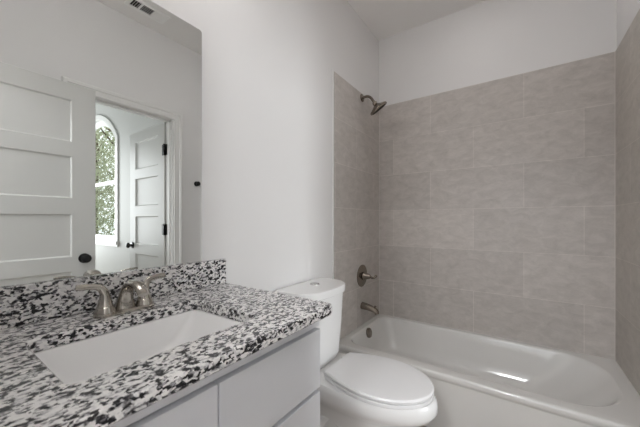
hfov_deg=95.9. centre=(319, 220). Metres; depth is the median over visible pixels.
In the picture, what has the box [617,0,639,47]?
wall
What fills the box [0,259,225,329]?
backsplash
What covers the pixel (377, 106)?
shower
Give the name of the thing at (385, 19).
ceiling
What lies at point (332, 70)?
trim
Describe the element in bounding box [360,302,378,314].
tub spout
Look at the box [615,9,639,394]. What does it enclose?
tiled wall
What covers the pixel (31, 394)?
countertop
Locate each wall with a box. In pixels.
[14,0,378,291]
[334,71,378,338]
[379,0,616,105]
[379,52,614,359]
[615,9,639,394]
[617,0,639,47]
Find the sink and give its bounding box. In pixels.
[34,309,240,383]
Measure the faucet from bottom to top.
0.096 m
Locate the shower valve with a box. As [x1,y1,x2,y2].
[357,265,376,286]
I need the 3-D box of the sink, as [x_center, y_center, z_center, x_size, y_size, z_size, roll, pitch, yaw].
[-0.407,0.348,0.708,0.350,0.107,0.462,0,0,35]
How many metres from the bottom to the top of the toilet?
0.822 m
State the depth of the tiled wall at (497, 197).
2.05 m
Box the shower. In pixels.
[360,94,386,115]
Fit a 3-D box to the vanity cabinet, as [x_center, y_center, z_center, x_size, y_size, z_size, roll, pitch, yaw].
[-0.426,0.733,0.740,0.541,0.877,0.724,0,0,35]
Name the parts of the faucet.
lever, handle, plate, spout, handle, lever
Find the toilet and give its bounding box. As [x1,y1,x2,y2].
[275,278,437,426]
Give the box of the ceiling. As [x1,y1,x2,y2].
[347,0,486,40]
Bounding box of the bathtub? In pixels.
[338,314,639,426]
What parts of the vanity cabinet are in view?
door, drawer, drawer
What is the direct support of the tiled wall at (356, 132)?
attached to the wall at (268, 65)
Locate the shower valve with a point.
(362, 275)
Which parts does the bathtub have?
overflow plate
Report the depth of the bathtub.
1.71 m
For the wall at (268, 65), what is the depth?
1.47 m
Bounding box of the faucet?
[75,272,165,318]
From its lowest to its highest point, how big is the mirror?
0.916 m
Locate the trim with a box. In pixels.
[332,70,333,278]
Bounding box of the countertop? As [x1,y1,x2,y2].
[0,283,331,426]
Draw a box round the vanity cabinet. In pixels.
[109,321,319,426]
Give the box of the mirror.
[0,0,201,286]
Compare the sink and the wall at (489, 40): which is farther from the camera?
the wall at (489, 40)

